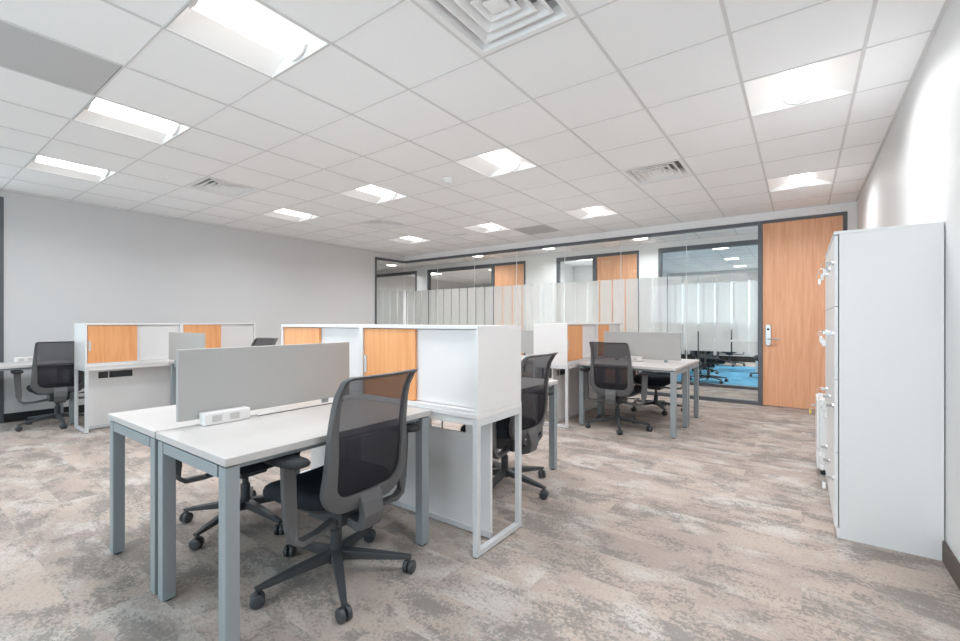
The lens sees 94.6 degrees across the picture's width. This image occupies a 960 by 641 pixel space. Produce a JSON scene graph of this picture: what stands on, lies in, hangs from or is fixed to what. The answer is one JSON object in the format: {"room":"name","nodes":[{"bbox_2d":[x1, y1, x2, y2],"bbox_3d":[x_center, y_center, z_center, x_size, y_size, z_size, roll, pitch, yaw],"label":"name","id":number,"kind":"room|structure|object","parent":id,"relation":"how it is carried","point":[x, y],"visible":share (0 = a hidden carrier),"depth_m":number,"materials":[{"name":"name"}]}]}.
{"room":"open-plan office","nodes":[
{"label":"open-plan office","id":0,"kind":"room"},
{"bbox_2d":[0,190,403,413],"bbox_3d":[-4.850,-0.256,6.581,0.120,2.937,10.153,0,0,36],"label":"wall","id":1,"kind":"structure","parent":0,"point":[66,263],"depth_m":6.52,"materials":[{"name":"grey paint"}]},
{"bbox_2d":[0,197,3,422],"bbox_3d":[-6.232,-0.137,4.641,0.102,2.700,1.690,0,0,36],"label":"window","id":2,"kind":"structure","parent":1,"relation":"in","point":[1,198],"depth_m":5.28,"materials":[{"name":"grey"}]},
{"bbox_2d":[4,405,83,422],"bbox_3d":[-4.031,1.161,7.597,0.012,0.105,5.680,0,0,36],"label":"baseboard","id":3,"kind":"structure","parent":1,"relation":"attached to","point":[18,416],"depth_m":5.47,"materials":[{"name":"black plastic"}]},
{"bbox_2d":[0,0,949,255],"bbox_3d":[-1.435,-1.577,4.102,8.319,0.025,10.153,0,0,36],"label":"ceiling","id":4,"kind":"structure","parent":0,"point":[393,98],"depth_m":3.32,"materials":[{"name":"tile"}]},
{"bbox_2d":[0,21,120,94],"bbox_3d":[-2.610,-1.573,2.652,0.590,0.010,0.590,0,0,36],"label":"panel","id":5,"kind":"object","parent":4,"relation":"attached to","point":[21,50],"visible":1,"depth_m":2.67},
{"bbox_2d":[25,155,115,181],"bbox_3d":[-4.225,-1.621,4.577,0.590,0.115,0.590,0,0,36],"label":"ceiling light","id":6,"kind":"object","parent":4,"relation":"attached to","point":[40,163],"visible":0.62,"depth_m":4.64,"materials":[{"name":"white plastic"}]},
{"bbox_2d":[73,97,189,143],"bbox_3d":[-2.745,-1.621,3.503,0.590,0.115,0.590,0,0,36],"label":"ceiling light","id":7,"kind":"object","parent":4,"relation":"attached to","point":[99,112],"visible":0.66,"depth_m":3.55,"materials":[{"name":"white plastic"}]},
{"bbox_2d":[185,177,259,197],"bbox_3d":[-3.015,-1.614,5.206,0.590,0.100,0.590,0,0,36],"label":"ceiling vent","id":8,"kind":"object","parent":4,"relation":"in","point":[208,184],"visible":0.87,"depth_m":5.22,"materials":[{"name":"white metal"}]},
{"bbox_2d":[166,0,327,77],"bbox_3d":[-1.265,-1.621,2.429,0.590,0.115,0.590,0,0,36],"label":"ceiling light","id":9,"kind":"object","parent":4,"relation":"attached to","point":[249,33],"visible":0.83,"depth_m":2.47,"materials":[{"name":"white plastic"}]},
{"bbox_2d":[261,209,319,221],"bbox_3d":[-2.792,-1.621,6.551,0.590,0.115,0.590,0,0,36],"label":"ceiling light","id":10,"kind":"object","parent":4,"relation":"attached to","point":[286,214],"visible":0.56,"depth_m":6.65,"materials":[{"name":"white plastic"}]},
{"bbox_2d":[339,185,407,203],"bbox_3d":[-1.312,-1.621,5.476,0.590,0.115,0.590,0,0,36],"label":"ceiling light","id":11,"kind":"object","parent":4,"relation":"attached to","point":[370,193],"visible":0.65,"depth_m":5.58,"materials":[{"name":"white plastic"}]},
{"bbox_2d":[358,219,406,229],"bbox_3d":[-1.583,-1.614,7.179,0.590,0.100,0.590,0,0,36],"label":"ceiling vent","id":12,"kind":"object","parent":4,"relation":"in","point":[381,224],"visible":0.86,"depth_m":7.20,"materials":[{"name":"white metal"}]},
{"bbox_2d":[387,236,429,243],"bbox_3d":[-1.360,-1.621,8.524,0.590,0.115,0.590,0,0,36],"label":"ceiling light","id":13,"kind":"object","parent":4,"relation":"attached to","point":[408,239],"visible":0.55,"depth_m":8.65,"materials":[{"name":"white plastic"}]},
{"bbox_2d":[442,177,453,183],"bbox_3d":[-0.351,-1.545,4.863,0.124,0.052,0.124,0,0,36],"label":"smoke detector","id":14,"kind":"object","parent":4,"relation":"attached to","point":[447,180],"visible":1,"depth_m":4.83,"materials":[{"name":"white plastic"}]},
{"bbox_2d":[463,223,509,232],"bbox_3d":[0.120,-1.621,7.450,0.590,0.115,0.590,0,0,36],"label":"ceiling light","id":15,"kind":"object","parent":4,"relation":"attached to","point":[490,227],"visible":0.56,"depth_m":7.59,"materials":[{"name":"white plastic"}]},
{"bbox_2d":[415,0,575,56],"bbox_3d":[0.080,-1.614,2.206,0.590,0.100,0.590,0,0,36],"label":"ceiling vent","id":16,"kind":"object","parent":4,"relation":"in","point":[487,26],"visible":1,"depth_m":2.30,"materials":[{"name":"white metal"}]},
{"bbox_2d":[455,148,536,177],"bbox_3d":[0.168,-1.621,4.402,0.590,0.115,0.590,0,0,36],"label":"ceiling light","id":17,"kind":"object","parent":4,"relation":"attached to","point":[502,161],"visible":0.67,"depth_m":4.49,"materials":[{"name":"white plastic"}]},
{"bbox_2d":[514,225,558,234],"bbox_3d":[0.972,-1.573,7.585,0.590,0.010,0.590,0,0,36],"label":"panel","id":18,"kind":"object","parent":4,"relation":"attached to","point":[541,228],"visible":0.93,"depth_m":7.55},
{"bbox_2d":[564,205,617,218],"bbox_3d":[1.600,-1.621,6.375,0.590,0.115,0.590,0,0,36],"label":"ceiling light","id":19,"kind":"object","parent":4,"relation":"attached to","point":[597,211],"visible":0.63,"depth_m":6.50,"materials":[{"name":"white plastic"}]},
{"bbox_2d":[621,159,692,184],"bbox_3d":[1.871,-1.614,4.673,0.590,0.100,0.590,0,0,36],"label":"ceiling vent","id":20,"kind":"object","parent":4,"relation":"in","point":[673,169],"visible":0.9,"depth_m":4.71,"materials":[{"name":"white metal"}]},
{"bbox_2d":[767,168,835,191],"bbox_3d":[3.573,-1.621,4.943,0.590,0.115,0.590,0,0,36],"label":"ceiling light","id":21,"kind":"object","parent":4,"relation":"attached to","point":[822,177],"visible":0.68,"depth_m":5.05,"materials":[{"name":"white plastic"}]},
{"bbox_2d":[744,50,861,115],"bbox_3d":[2.141,-1.621,2.970,0.590,0.115,0.590,0,0,36],"label":"ceiling light","id":22,"kind":"object","parent":4,"relation":"attached to","point":[834,77],"visible":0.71,"depth_m":3.02,"materials":[{"name":"white plastic"}]},
{"bbox_2d":[0,362,959,640],"bbox_3d":[0.140,1.243,7.794,13.331,0.060,18.220,0,0,36],"label":"floor","id":23,"kind":"structure","parent":0,"point":[723,529],"depth_m":2.28,"materials":[{"name":"carpet"}]},
{"bbox_2d":[0,362,73,423],"bbox_3d":[-5.350,0.848,5.001,0.645,0.730,1.065,0,0,36],"label":"desk","id":24,"kind":"object","parent":23,"relation":"on","point":[6,366],"visible":0.19,"depth_m":5.08,"materials":[{"name":"silver metal"}]},
{"bbox_2d":[14,357,32,361],"bbox_3d":[-5.423,0.454,5.296,0.062,0.058,0.210,0,0,36],"label":"power strip","id":25,"kind":"object","parent":24,"relation":"on","point":[16,359],"visible":0.61,"depth_m":5.25,"materials":[{"name":"white plastic"}]},
{"bbox_2d":[10,341,83,431],"bbox_3d":[-4.942,0.719,5.182,0.716,0.988,0.794,0,0,40],"label":"office chair","id":26,"kind":"object","parent":23,"relation":"on","point":[52,373],"visible":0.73,"depth_m":5.00,"materials":[{"name":"grey plastic"}]},
{"bbox_2d":[74,360,173,433],"bbox_3d":[-3.884,0.845,5.637,0.442,0.737,1.840,0,0,36],"label":"desk","id":27,"kind":"object","parent":23,"relation":"on","point":[120,387],"visible":0.48,"depth_m":5.15,"materials":[{"name":"grey metal"}]},
{"bbox_2d":[74,323,181,364],"bbox_3d":[-4.155,0.249,5.265,0.430,0.452,0.919,0,0,36],"label":"storage cabinet","id":28,"kind":"object","parent":27,"relation":"on","point":[94,343],"visible":0.93,"depth_m":5.03,"materials":[{"name":"brown wood"}]},
{"bbox_2d":[182,323,255,347],"bbox_3d":[-3.614,0.249,6.009,0.430,0.452,0.919,0,0,36],"label":"storage cabinet","id":29,"kind":"object","parent":27,"relation":"on","point":[217,335],"visible":0.38,"depth_m":5.95,"materials":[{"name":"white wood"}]},
{"bbox_2d":[169,361,175,404],"bbox_3d":[-3.157,0.848,5.329,1.065,0.730,0.645,0,0,36],"label":"desk","id":30,"kind":"object","parent":23,"relation":"on","point":[172,369],"visible":0.02,"depth_m":5.37,"materials":[{"name":"silver metal"}]},
{"bbox_2d":[169,332,204,367],"bbox_3d":[-3.346,0.338,5.042,0.940,0.420,0.022,0,0,36],"label":"screen","id":31,"kind":"object","parent":30,"relation":"attached to","point":[177,340],"visible":0.46,"depth_m":5.06,"materials":[{"name":"grey fabric"}]},
{"bbox_2d":[108,397,333,593],"bbox_3d":[-1.375,0.848,2.561,0.645,0.730,1.065,0,0,36],"label":"desk","id":32,"kind":"object","parent":23,"relation":"on","point":[141,426],"visible":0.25,"depth_m":2.27,"materials":[{"name":"white laminate"}]},
{"bbox_2d":[176,452,299,549],"bbox_3d":[-1.426,0.719,2.697,0.746,0.988,0.774,0,0,32],"label":"office chair","id":33,"kind":"object","parent":23,"relation":"on","point":[249,500],"visible":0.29,"depth_m":2.58,"materials":[{"name":"grey plastic"}]},
{"bbox_2d":[251,338,277,345],"bbox_3d":[-3.051,0.719,5.772,0.774,0.988,0.734,0,0,26],"label":"office chair","id":34,"kind":"object","parent":23,"relation":"on","point":[257,341],"visible":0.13,"depth_m":6.06,"materials":[{"name":"grey plastic"}]},
{"bbox_2d":[156,404,430,640],"bbox_3d":[-0.841,0.848,2.173,0.645,0.730,1.065,0,0,36],"label":"desk","id":35,"kind":"object","parent":23,"relation":"on","point":[218,450],"visible":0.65,"depth_m":1.89,"materials":[{"name":"white laminate"}]},
{"bbox_2d":[199,406,249,425],"bbox_3d":[-1.224,0.454,2.131,0.062,0.058,0.210,0,0,36],"label":"power strip","id":36,"kind":"object","parent":35,"relation":"on","point":[221,416],"visible":1,"depth_m":2.10,"materials":[{"name":"white plastic"}]},
{"bbox_2d":[212,415,221,421],"bbox_3d":[-1.230,0.454,2.073,0.002,0.030,0.044,0,0,36],"label":"socket","id":37,"kind":"object","parent":36,"relation":"attached to","point":[215,418],"depth_m":2.07,"materials":[{"name":"white plastic"}]},
{"bbox_2d":[230,412,239,418],"bbox_3d":[-1.183,0.454,2.138,0.002,0.030,0.044,0,0,36],"label":"socket","id":38,"kind":"object","parent":36,"relation":"attached to","point":[233,415],"depth_m":2.14,"materials":[{"name":"white plastic"}]},
{"bbox_2d":[176,342,348,421],"bbox_3d":[-1.096,0.338,2.384,0.022,0.420,0.940,0,0,36],"label":"screen","id":39,"kind":"object","parent":35,"relation":"attached to","point":[254,377],"visible":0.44,"depth_m":2.29,"materials":[{"name":"grey fabric"}]},
{"bbox_2d":[256,401,332,415],"bbox_3d":[-0.986,0.478,2.471,0.029,0.009,0.520,0,0,36],"label":"cable tray","id":40,"kind":"object","parent":35,"relation":"on","point":[329,402],"visible":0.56,"depth_m":2.41,"materials":[{"name":"grey plastic"}]},
{"bbox_2d":[249,369,420,623],"bbox_3d":[-0.692,0.719,2.113,0.746,0.988,0.774,0,0,32],"label":"office chair","id":41,"kind":"object","parent":23,"relation":"on","point":[366,450],"visible":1,"depth_m":1.94,"materials":[{"name":"black fabric"}]},
{"bbox_2d":[300,402,521,558],"bbox_3d":[-0.628,0.845,2.973,1.840,0.737,0.442,0,0,36],"label":"desk","id":42,"kind":"object","parent":23,"relation":"on","point":[460,463],"visible":0.46,"depth_m":2.58,"materials":[{"name":"grey metal"}]},
{"bbox_2d":[281,324,385,377],"bbox_3d":[-1.000,0.249,3.243,0.919,0.452,0.430,0,0,36],"label":"storage cabinet","id":43,"kind":"object","parent":42,"relation":"on","point":[290,333],"visible":0.27,"depth_m":3.04,"materials":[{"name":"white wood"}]},
{"bbox_2d":[361,325,520,413],"bbox_3d":[-0.256,0.249,2.703,0.919,0.452,0.430,0,0,36],"label":"storage cabinet","id":44,"kind":"object","parent":42,"relation":"on","point":[474,369],"visible":0.91,"depth_m":2.47,"materials":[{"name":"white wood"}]},
{"bbox_2d":[460,352,558,499],"bbox_3d":[0.198,0.719,3.248,0.711,0.988,0.774,0,0,36],"label":"office chair","id":45,"kind":"object","parent":23,"relation":"on","point":[535,369],"visible":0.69,"depth_m":3.10,"materials":[{"name":"black fabric"}]},
{"bbox_2d":[497,379,558,469],"bbox_3d":[0.074,0.848,3.400,0.645,0.730,1.065,0,0,36],"label":"desk","id":46,"kind":"object","parent":23,"relation":"on","point":[552,386],"visible":0.19,"depth_m":3.62,"materials":[{"name":"silver metal"}]},
{"bbox_2d":[544,359,605,428],"bbox_3d":[1.349,0.845,5.867,0.442,0.737,1.840,0,0,36],"label":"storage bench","id":47,"kind":"object","parent":23,"relation":"on","point":[567,374],"visible":0.35,"depth_m":5.39,"materials":[{"name":"grey metal"}]},
{"bbox_2d":[534,323,596,362],"bbox_3d":[1.078,0.249,5.495,0.430,0.452,0.919,0,0,36],"label":"storage cabinet","id":48,"kind":"object","parent":47,"relation":"on","point":[571,340],"visible":0.81,"depth_m":5.16,"materials":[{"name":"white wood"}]},
{"bbox_2d":[597,323,620,341],"bbox_3d":[1.619,0.249,6.239,0.430,0.452,0.919,0,0,36],"label":"storage cabinet","id":49,"kind":"object","parent":47,"relation":"on","point":[601,327],"visible":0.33,"depth_m":6.00,"materials":[{"name":"brown wood"}]},
{"bbox_2d":[579,342,652,434],"bbox_3d":[1.572,0.719,5.059,0.774,0.988,0.727,0,0,36],"label":"office chair","id":50,"kind":"object","parent":23,"relation":"on","point":[611,374],"visible":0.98,"depth_m":4.87,"materials":[{"name":"black fabric"}]},
{"bbox_2d":[579,361,688,438],"bbox_3d":[1.771,0.848,5.125,1.065,0.730,0.645,0,0,36],"label":"desk","id":51,"kind":"object","parent":23,"relation":"on","point":[674,369],"visible":0.76,"depth_m":5.03,"materials":[{"name":"silver metal"}]},
{"bbox_2d":[631,356,642,361],"bbox_3d":[1.873,0.454,5.405,0.210,0.058,0.062,0,0,36],"label":"power strip","id":52,"kind":"object","parent":51,"relation":"on","point":[633,358],"visible":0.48,"depth_m":5.36,"materials":[{"name":"white plastic"}]},
{"bbox_2d":[604,331,680,361],"bbox_3d":[1.958,0.338,5.396,0.910,0.420,0.022,0,0,36],"label":"screen","id":53,"kind":"object","parent":51,"relation":"attached to","point":[665,346],"visible":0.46,"depth_m":5.31,"materials":[{"name":"grey fabric"}]},
{"bbox_2d":[603,359,698,425],"bbox_3d":[2.159,0.848,5.659,1.065,0.730,0.645,0,0,36],"label":"desk","id":54,"kind":"object","parent":23,"relation":"on","point":[693,363],"visible":0.44,"depth_m":5.56,"materials":[{"name":"silver metal"}]},
{"bbox_2d":[631,370,681,415],"bbox_3d":[2.418,0.719,6.072,0.774,0.988,0.706,0,0,36],"label":"office chair","id":55,"kind":"object","parent":23,"relation":"on","point":[656,380],"visible":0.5,"depth_m":5.96,"materials":[{"name":"grey plastic"}]},
{"bbox_2d":[685,331,718,373],"bbox_3d":[5.209,0.719,10.404,0.774,0.988,0.711,0,0,26],"label":"office chair","id":56,"kind":"object","parent":23,"relation":"on","point":[708,353],"visible":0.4,"depth_m":10.20,"materials":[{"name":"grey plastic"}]},
{"bbox_2d":[690,341,727,383],"bbox_3d":[4.620,0.719,8.944,0.742,0.988,0.774,0,0,16],"label":"office chair","id":57,"kind":"object","parent":23,"relation":"on","point":[706,362],"visible":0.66,"depth_m":8.81,"materials":[{"name":"grey plastic"}]},
{"bbox_2d":[700,340,757,371],"bbox_3d":[6.188,0.846,11.078,1.400,0.735,0.700,0,0,36],"label":"meeting table","id":58,"kind":"object","parent":23,"relation":"on","point":[714,340],"visible":0.08,"depth_m":10.44,"materials":[{"name":"white laminate"}]},
{"bbox_2d":[716,329,745,366],"bbox_3d":[6.872,0.719,12.191,0.774,0.988,0.727,0,0,36],"label":"office chair","id":59,"kind":"object","parent":23,"relation":"on","point":[731,352],"visible":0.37,"depth_m":12.12,"materials":[{"name":"grey plastic"}]},
{"bbox_2d":[749,355,757,376],"bbox_3d":[6.204,0.719,9.465,0.717,0.988,0.774,0,0,16],"label":"office chair","id":60,"kind":"object","parent":23,"relation":"on","point":[755,357],"visible":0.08,"depth_m":9.62,"materials":[{"name":"grey plastic"}]},
{"bbox_2d":[816,393,825,476],"bbox_3d":[2.933,0.913,3.499,0.440,0.600,0.420,0,0,36],"label":"pedestal","id":61,"kind":"object","parent":23,"relation":"on","point":[820,421],"visible":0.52,"depth_m":3.45,"materials":[{"name":"white metal"}]},
{"bbox_2d":[807,404,815,413],"bbox_3d":[2.635,0.696,3.518,0.057,0.084,0.008,0,0,26],"label":"key","id":62,"kind":"object","parent":61,"relation":"hanging from","point":[813,405],"visible":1,"depth_m":3.52,"materials":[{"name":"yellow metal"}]},
{"bbox_2d":[825,252,828,483],"bbox_3d":[2.726,0.354,3.139,0.443,1.718,0.383,0,0,36],"label":"locker","id":63,"kind":"object","parent":23,"relation":"on","point":[826,255],"visible":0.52,"depth_m":3.25,"materials":[{"name":"white metal"}]},
{"bbox_2d":[816,387,825,398],"bbox_3d":[2.446,0.514,3.174,0.057,0.084,0.008,0,0,45],"label":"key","id":64,"kind":"object","parent":63,"relation":"hanging from","point":[822,388],"visible":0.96,"depth_m":3.17,"materials":[{"name":"silver metal"}]},
{"bbox_2d":[827,244,830,502],"bbox_3d":[2.501,0.354,2.829,0.443,1.718,0.383,0,0,36],"label":"locker","id":65,"kind":"object","parent":23,"relation":"on","point":[829,246],"visible":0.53,"depth_m":2.90,"materials":[{"name":"white metal"}]},
{"bbox_2d":[818,395,828,406],"bbox_3d":[2.216,0.514,2.857,0.057,0.084,0.008,0,0,27],"label":"key","id":66,"kind":"object","parent":65,"relation":"hanging from","point":[825,396],"visible":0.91,"depth_m":2.86,"materials":[{"name":"silver metal"}]},
{"bbox_2d":[818,268,828,280],"bbox_3d":[2.214,-0.302,2.853,0.057,0.084,0.008,0,0,18],"label":"key","id":67,"kind":"object","parent":65,"relation":"hanging from","point":[822,275],"visible":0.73,"depth_m":2.85,"materials":[{"name":"silver metal"}]},
{"bbox_2d":[818,331,828,343],"bbox_3d":[2.224,0.106,2.867,0.008,0.084,0.057,0,0,-36],"label":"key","id":68,"kind":"object","parent":65,"relation":"hanging from","point":[824,332],"visible":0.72,"depth_m":2.87,"materials":[{"name":"silver metal"}]},
{"bbox_2d":[819,458,828,470],"bbox_3d":[2.228,0.928,2.869,0.008,0.084,0.057,0,0,-27],"label":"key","id":69,"kind":"object","parent":65,"relation":"hanging from","point":[824,459],"visible":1,"depth_m":2.87,"materials":[{"name":"silver metal"}]},
{"bbox_2d":[830,221,943,560],"bbox_3d":[2.276,0.354,2.519,0.443,1.718,0.383,0,0,36],"label":"locker","id":70,"kind":"object","parent":23,"relation":"on","point":[887,283],"visible":1,"depth_m":2.35,"materials":[{"name":"white metal"}]},
{"bbox_2d":[820,475,831,488],"bbox_3d":[1.996,0.928,2.554,0.057,0.084,0.008,0,0,45],"label":"key","id":71,"kind":"object","parent":70,"relation":"hanging from","point":[826,476],"visible":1,"depth_m":2.56,"materials":[{"name":"silver metal"}]},
{"bbox_2d":[820,333,831,346],"bbox_3d":[1.993,0.106,2.551,0.057,0.084,0.008,0,0,36],"label":"key","id":72,"kind":"object","parent":70,"relation":"hanging from","point":[826,334],"visible":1,"depth_m":2.55,"materials":[{"name":"silver metal"}]},
{"bbox_2d":[821,404,831,417],"bbox_3d":[1.988,0.514,2.538,0.057,0.084,0.008,0,0,9],"label":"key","id":73,"kind":"object","parent":70,"relation":"hanging from","point":[827,405],"visible":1,"depth_m":2.54,"materials":[{"name":"silver metal"}]},
{"bbox_2d":[821,261,831,276],"bbox_3d":[2.003,-0.302,2.559,0.008,0.084,0.057,0,0,-27],"label":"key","id":74,"kind":"object","parent":70,"relation":"hanging from","point":[830,262],"visible":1,"depth_m":2.56,"materials":[{"name":"silver metal"}]},
{"bbox_3d":[0.525,0.848,6.029,1.065,0.730,0.645,0,0,36],"label":"desk","id":75,"kind":"object","parent":23,"relation":"on","visible":0},
{"bbox_2d":[521,330,533,353],"bbox_3d":[0.740,0.338,6.296,0.940,0.420,0.022,0,0,36],"label":"screen","id":76,"kind":"object","parent":75,"relation":"attached to","point":[527,336],"visible":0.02,"depth_m":6.33,"materials":[{"name":"grey fabric"}]},
{"bbox_2d":[377,233,757,371],"bbox_3d":[1.826,-0.256,10.117,13.331,2.937,0.120,0,0,36],"label":"wall","id":77,"kind":"structure","parent":0,"point":[541,268],"depth_m":10.12,"materials":[{"name":"white paint"}]},
{"bbox_2d":[377,271,416,290],"bbox_3d":[-2.672,-0.117,13.351,2.190,2.660,0.090,0,0,36],"label":"window","id":78,"kind":"structure","parent":77,"relation":"in","point":[409,272],"depth_m":13.01,"materials":[{"name":"grey metal"}]},
{"bbox_2d":[427,264,492,324],"bbox_3d":[-0.547,-0.117,11.809,2.240,2.660,0.090,0,0,36],"label":"window","id":79,"kind":"structure","parent":77,"relation":"in","point":[429,272],"depth_m":11.89,"materials":[{"name":"grey metal"}]},
{"bbox_2d":[495,264,523,354],"bbox_3d":[0.708,-0.091,10.852,0.851,2.585,0.114,0,0,36],"label":"door","id":80,"kind":"structure","parent":77,"relation":"in","point":[505,275],"depth_m":10.86,"materials":[{"name":"brown wood"}]},
{"bbox_2d":[493,261,525,354],"bbox_3d":[0.733,-0.117,10.879,0.925,2.660,0.090,0,0,36],"label":"trim","id":81,"kind":"structure","parent":77,"relation":"attached to","point":[518,262],"depth_m":10.94,"materials":[{"name":"grey metal"}]},
{"bbox_2d":[556,254,594,282],"bbox_3d":[2.139,-0.117,9.859,0.920,2.660,0.090,0,0,36],"label":"window","id":82,"kind":"structure","parent":77,"relation":"in","point":[583,257],"depth_m":9.92,"materials":[{"name":"grey metal"}]},
{"bbox_2d":[597,254,636,374],"bbox_3d":[2.859,-0.091,9.290,0.849,2.585,0.114,0,0,36],"label":"door","id":83,"kind":"structure","parent":77,"relation":"in","point":[612,268],"depth_m":9.30,"materials":[{"name":"brown wood"}]},
{"bbox_2d":[595,250,638,373],"bbox_3d":[2.885,-0.117,9.317,0.923,2.660,0.090,0,0,36],"label":"trim","id":84,"kind":"structure","parent":77,"relation":"attached to","point":[637,251],"depth_m":9.16,"materials":[{"name":"grey metal"}]},
{"bbox_2d":[658,239,757,389],"bbox_3d":[4.737,-0.117,7.973,2.900,2.660,0.090,0,0,36],"label":"window","id":85,"kind":"structure","parent":77,"relation":"in","point":[661,251],"depth_m":8.27,"materials":[{"name":"grey metal"}]},
{"bbox_2d":[377,226,757,270],"bbox_3d":[1.048,-1.577,9.652,12.619,0.025,1.547,0,0,36],"label":"ceiling","id":86,"kind":"structure","parent":0,"point":[381,265],"depth_m":9.27,"materials":[{"name":"paint"}]},
{"bbox_2d":[377,264,757,356],"bbox_3d":[1.777,-0.256,10.152,13.451,2.937,12.520,0,0,36],"label":"wall","id":87,"kind":"structure","parent":0,"point":[569,273],"depth_m":14.50,"materials":[{"name":"grey paint"}]},
{"bbox_2d":[682,280,749,323],"bbox_3d":[8.496,-0.577,12.912,5.580,1.320,0.060,0,0,36],"label":"vertical blinds","id":88,"kind":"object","parent":87,"relation":"in","point":[748,280],"depth_m":13.50,"materials":[{"name":"grey"}]},
{"bbox_2d":[681,354,755,361],"bbox_3d":[8.463,1.133,12.868,5.580,0.160,0.030,0,0,36],"label":"baseboard","id":89,"kind":"structure","parent":87,"relation":"attached to","point":[733,358],"depth_m":13.41,"materials":[{"name":"black rubber"}]},
{"bbox_2d":[402,245,757,284],"bbox_3d":[3.599,-1.577,12.661,13.211,0.025,6.080,0,0,36],"label":"ceiling","id":90,"kind":"structure","parent":0,"point":[704,260],"depth_m":11.99,"materials":[{"name":"tile"}]},
{"bbox_2d":[724,257,739,259],"bbox_3d":[6.269,-1.562,11.019,0.320,0.016,0.320,0,0,36],"label":"recessed light","id":91,"kind":"object","parent":90,"relation":"in","point":[733,258],"visible":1,"depth_m":10.94,"materials":[{"name":"white plastic"}]},
{"bbox_2d":[404,201,856,260],"bbox_3d":[1.576,-0.256,8.251,8.319,2.937,0.100,0,0,36],"label":"wall","id":92,"kind":"structure","parent":0,"point":[851,207],"depth_m":7.07,"materials":[{"name":"white paint"}]},
{"bbox_2d":[375,211,847,405],"bbox_3d":[1.231,-0.117,7.919,8.291,2.660,0.983,0,0,36],"label":"glass partition","id":93,"kind":"structure","parent":92,"relation":"in","point":[527,299],"depth_m":7.49,"materials":[{"name":"grey"}]},
{"bbox_2d":[763,215,842,409],"bbox_3d":[4.426,-0.102,6.105,0.896,2.607,0.125,0,0,36],"label":"door","id":94,"kind":"structure","parent":93,"relation":"attached to","point":[794,252],"depth_m":6.17,"materials":[{"name":"brown wood"}]},
{"bbox_2d":[857,0,959,562],"bbox_3d":[2.009,-0.256,1.664,0.120,2.937,10.253,0,0,36],"label":"wall","id":95,"kind":"structure","parent":0,"point":[914,178],"depth_m":2.30,"materials":[{"name":"white paint"}]},
{"bbox_2d":[942,540,959,589],"bbox_3d":[1.920,1.161,1.654,0.012,0.105,10.133,0,0,36],"label":"baseboard","id":96,"kind":"structure","parent":95,"relation":"attached to","point":[950,561],"depth_m":2.10,"materials":[{"name":"brown rubber"}]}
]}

